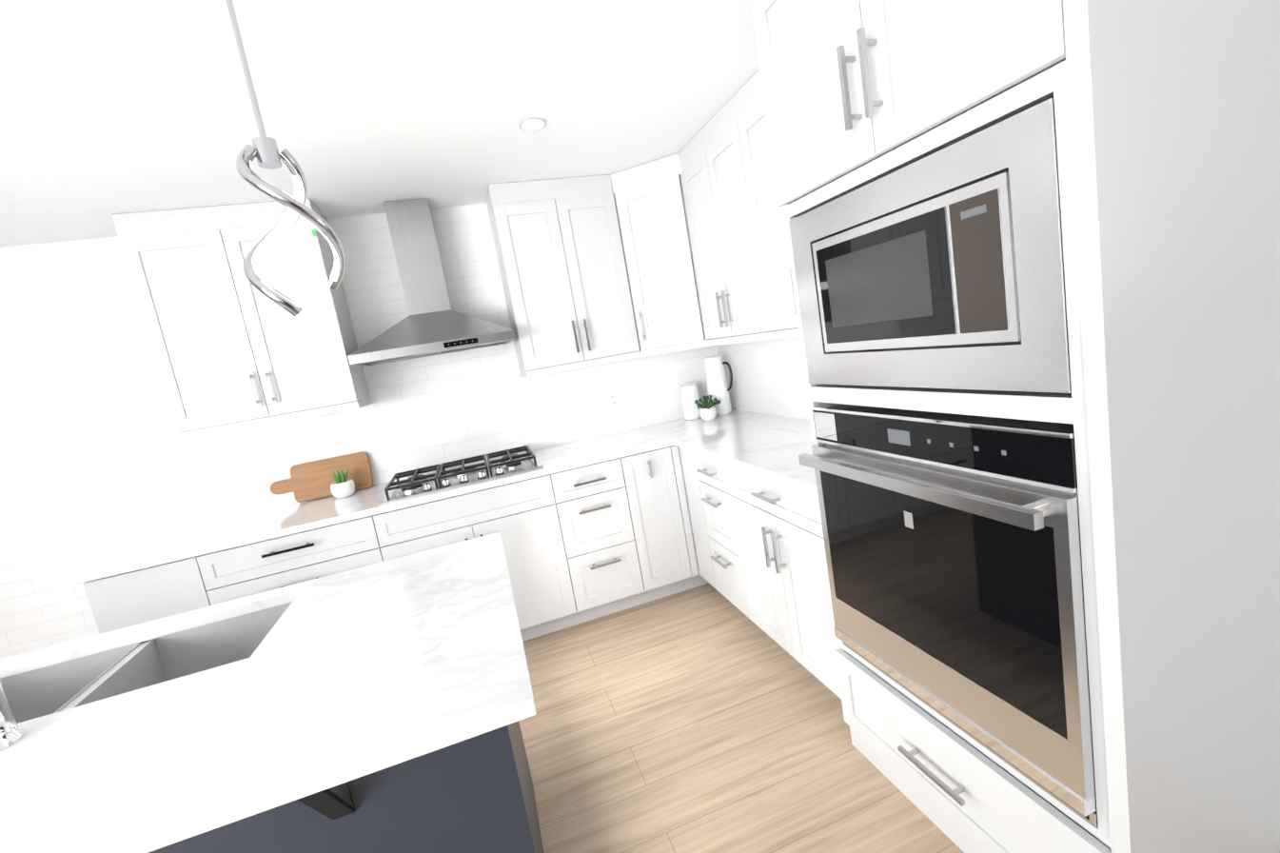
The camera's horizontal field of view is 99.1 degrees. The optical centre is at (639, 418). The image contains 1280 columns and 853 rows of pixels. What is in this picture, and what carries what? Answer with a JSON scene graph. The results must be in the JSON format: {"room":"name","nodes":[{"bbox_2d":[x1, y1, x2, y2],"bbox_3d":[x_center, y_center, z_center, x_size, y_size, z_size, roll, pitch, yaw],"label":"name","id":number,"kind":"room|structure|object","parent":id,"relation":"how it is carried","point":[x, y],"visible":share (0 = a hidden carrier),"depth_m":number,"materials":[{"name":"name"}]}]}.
{"room":"kitchen","nodes":[
{"label":"kitchen","id":0,"kind":"room"},
{"bbox_2d":[0,203,718,659],"bbox_3d":[-2.248,0.263,2.836,6.100,2.360,0.100,-12,8,-16],"label":"tiled wall","id":1,"kind":"structure","parent":0,"point":[99,462],"depth_m":2.75,"materials":[{"name":"tile"}]},
{"bbox_2d":[111,198,371,440],"bbox_3d":[-1.856,-0.474,2.635,0.760,0.993,0.387,-12,8,-16],"label":"upper cabinet","id":2,"kind":"object","parent":1,"relation":"attached to","point":[231,347],"visible":0.98,"depth_m":2.48,"materials":[{"name":"grey wood"}]},
{"bbox_2d":[347,197,515,365],"bbox_3d":[-1.115,-0.728,2.787,0.760,0.788,0.496,-12,8,-16],"label":"range hood","id":3,"kind":"object","parent":1,"relation":"attached to","point":[433,323],"visible":1,"depth_m":2.79,"materials":[{"name":"silver metal"}]},
{"bbox_2d":[486,174,641,377],"bbox_3d":[-0.426,-0.780,3.058,0.645,0.993,0.387,-12,8,-16],"label":"upper cabinet","id":4,"kind":"object","parent":1,"relation":"attached to","point":[558,245],"visible":1,"depth_m":2.91,"materials":[{"name":"grey wood"}]},
{"bbox_2d":[606,389,620,410],"bbox_3d":[-0.165,-0.118,3.399,0.072,0.116,0.008,-12,8,-16],"label":"outlet","id":5,"kind":"object","parent":1,"relation":"attached to","point":[613,398],"visible":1,"depth_m":3.40,"materials":[{"name":"white plastic"}]},
{"bbox_2d":[610,153,710,356],"bbox_3d":[0.209,-0.900,3.138,0.643,0.993,0.596,-12,8,-16],"label":"upper cabinet","id":6,"kind":"object","parent":1,"relation":"attached to","point":[655,232],"visible":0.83,"depth_m":2.92,"materials":[{"name":"grey wood"}]},
{"bbox_2d":[0,0,759,247],"bbox_3d":[-1.554,-0.665,-0.182,6.100,0.050,6.100,-12,8,-16],"label":"ceiling","id":7,"kind":"structure","parent":0,"point":[108,108],"depth_m":1.75,"materials":[{"name":"white paint"}]},
{"bbox_2d":[225,0,346,315],"bbox_3d":[-0.789,-0.583,1.149,0.207,0.731,0.208,-12,8,-16],"label":"pendant light","id":8,"kind":"object","parent":7,"relation":"hanging from","point":[265,152],"visible":1,"depth_m":1.14,"materials":[{"name":"silver metal"}]},
{"bbox_2d":[518,118,547,131],"bbox_3d":[-0.422,-1.158,2.150,0.110,0.006,0.110,-12,8,-16],"label":"recessed light","id":9,"kind":"object","parent":7,"relation":"in","point":[532,124],"visible":1,"depth_m":2.14,"materials":[{"name":"grey plastic"}]},
{"bbox_2d":[518,583,964,852],"bbox_3d":[-1.149,1.685,0.149,6.100,0.115,6.100,-12,8,-16],"label":"floor","id":10,"kind":"structure","parent":0,"point":[707,718],"depth_m":1.91,"materials":[{"name":"brown wood"}]},
{"bbox_2d":[82,555,212,633],"bbox_3d":[-2.073,1.004,2.584,0.390,0.856,0.597,-12,8,-16],"label":"base cabinet","id":11,"kind":"object","parent":10,"relation":"on","point":[151,593],"depth_m":2.26,"materials":[{"name":"grey wood"}]},
{"bbox_2d":[0,604,543,852],"bbox_3d":[-1.351,1.093,1.070,2.230,0.854,0.890,-12,8,-16],"label":"kitchen island","id":12,"kind":"object","parent":10,"relation":"on","point":[477,797],"depth_m":1.19,"materials":[{"name":"grey"}]},
{"bbox_2d":[0,531,536,852],"bbox_3d":[-1.424,0.664,1.005,2.370,0.034,0.960,-12,8,-16],"label":"island countertop","id":13,"kind":"structure","parent":12,"relation":"on","point":[361,673],"depth_m":0.97,"materials":[{"name":"white stone"}]},
{"bbox_2d":[0,681,24,750],"bbox_3d":[-1.273,0.488,1.059,0.153,0.242,0.237,-12,8,-16],"label":"faucet","id":14,"kind":"object","parent":13,"relation":"on","point":[11,733],"visible":1,"depth_m":1.01,"materials":[{"name":"silver metal"}]},
{"bbox_2d":[196,512,398,605],"bbox_3d":[-1.538,0.889,2.743,0.750,0.856,0.597,-12,8,-16],"label":"base cabinet","id":15,"kind":"object","parent":10,"relation":"on","point":[233,573],"depth_m":2.41,"materials":[{"name":"grey wood"}]},
{"bbox_2d":[387,472,581,641],"bbox_3d":[-0.854,0.743,2.945,0.825,0.856,0.597,-12,8,-16],"label":"base cabinet","id":16,"kind":"object","parent":10,"relation":"on","point":[526,513],"depth_m":2.71,"materials":[{"name":"grey wood"}]},
{"bbox_2d":[74,409,767,583],"bbox_3d":[-0.824,0.291,2.896,3.197,0.030,0.634,-12,8,-16],"label":"countertop","id":17,"kind":"structure","parent":16,"relation":"on","point":[221,534],"depth_m":2.62,"materials":[{"name":"white stone"}]},
{"bbox_2d":[270,451,373,502],"bbox_3d":[-1.703,0.321,2.916,0.485,0.199,0.060,-12,8,-16],"label":"cutting board","id":18,"kind":"object","parent":17,"relation":"on","point":[310,481],"visible":0.98,"depth_m":2.91,"materials":[{"name":"brown wood"}]},
{"bbox_2d":[330,469,355,498],"bbox_3d":[-1.553,0.331,2.839,0.116,0.153,0.116,-12,8,-16],"label":"succulent plant","id":19,"kind":"object","parent":17,"relation":"on","point":[342,486],"visible":1,"depth_m":2.81,"materials":[{"name":"green plant"}]},
{"bbox_2d":[379,445,543,504],"bbox_3d":[-0.921,0.270,2.853,0.760,0.056,0.520,-12,8,-16],"label":"gas cooktop","id":20,"kind":"object","parent":17,"relation":"in","point":[441,478],"visible":1,"depth_m":2.74,"materials":[{"name":"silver metal"}]},
{"bbox_2d":[680,383,701,420],"bbox_3d":[0.319,-0.105,3.420,0.131,0.215,0.124,-16,10,-36],"label":"canister","id":21,"kind":"object","parent":17,"relation":"on","point":[690,395],"visible":0.92,"depth_m":3.37,"materials":[{"name":"white ceramic"}]},
{"bbox_2d":[694,394,720,421],"bbox_3d":[0.413,-0.065,3.264,0.156,0.148,0.156,-12,8,-16],"label":"potted plant","id":22,"kind":"object","parent":17,"relation":"on","point":[707,411],"visible":1,"depth_m":3.23,"materials":[{"name":"white ceramic"}]},
{"bbox_2d":[702,354,732,415],"bbox_3d":[0.498,-0.208,3.389,0.185,0.365,0.136,-5,9,33],"label":"pitcher","id":23,"kind":"object","parent":17,"relation":"on","point":[717,384],"visible":0.9,"depth_m":3.35,"materials":[{"name":"white ceramic"}]},
{"bbox_2d":[554,453,657,622],"bbox_3d":[-0.297,0.624,3.110,0.482,0.856,0.597,-12,8,-16],"label":"base cabinet","id":24,"kind":"object","parent":10,"relation":"on","point":[583,543],"depth_m":2.84,"materials":[{"name":"grey wood"}]},
{"bbox_2d":[634,444,703,598],"bbox_3d":[0.032,0.554,3.207,0.321,0.856,0.597,-12,8,-16],"label":"base cabinet","id":25,"kind":"object","parent":10,"relation":"on","point":[661,485],"depth_m":2.93,"materials":[{"name":"grey wood"}]},
{"bbox_2d":[678,446,712,586],"bbox_3d":[0.587,0.494,2.950,0.597,0.856,0.215,-12,8,-16],"label":"base cabinet","id":26,"kind":"object","parent":10,"relation":"on","point":[690,475],"depth_m":2.86,"materials":[{"name":"grey wood"}]},
{"bbox_2d":[693,452,754,622],"bbox_3d":[0.680,0.520,2.652,0.597,0.856,0.411,-12,8,-16],"label":"base cabinet","id":27,"kind":"object","parent":10,"relation":"on","point":[717,491],"depth_m":2.56,"materials":[{"name":"grey wood"}]},
{"bbox_2d":[731,465,841,698],"bbox_3d":[0.830,0.561,2.175,0.597,0.856,0.712,-12,8,-16],"label":"base cabinet","id":28,"kind":"object","parent":10,"relation":"on","point":[758,540],"depth_m":2.03,"materials":[{"name":"grey wood"}]},
{"bbox_2d":[671,413,818,495],"bbox_3d":[0.663,0.111,2.356,0.632,0.030,1.230,-12,8,-16],"label":"countertop","id":29,"kind":"structure","parent":28,"relation":"on","point":[770,446],"depth_m":2.41,"materials":[{"name":"white stone"}]},
{"bbox_2d":[750,0,1279,852],"bbox_3d":[0.884,-0.080,1.326,0.711,2.323,0.825,-12,8,-16],"label":"tall cabinet","id":30,"kind":"object","parent":10,"relation":"on","point":[1034,255],"visible":1,"depth_m":0.99,"materials":[{"name":"grey wood"}]},
{"bbox_3d":[1.482,-0.088,0.769,0.100,2.360,6.000,-12,8,-16],"label":"wall","id":31,"kind":"structure","parent":0,"visible":0},
{"bbox_2d":[678,94,774,346],"bbox_3d":[0.511,-0.876,2.594,0.387,0.993,0.620,-12,8,-16],"label":"upper cabinet","id":32,"kind":"object","parent":31,"relation":"attached to","point":[716,200],"visible":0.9,"depth_m":2.50,"materials":[{"name":"grey wood"}]},
{"bbox_2d":[717,336,809,419],"bbox_3d":[0.819,-0.238,2.716,0.004,0.500,1.878,-12,8,-16],"label":"backsplash","id":33,"kind":"structure","parent":31,"relation":"attached to","point":[768,377],"depth_m":3.05,"materials":[{"name":"tile"}]},
{"bbox_2d":[735,69,799,339],"bbox_3d":[0.702,-0.823,1.986,0.387,0.993,0.658,-12,8,-16],"label":"upper cabinet","id":34,"kind":"object","parent":31,"relation":"attached to","point":[772,256],"visible":0.19,"depth_m":2.15,"materials":[{"name":"grey wood"}]}
]}

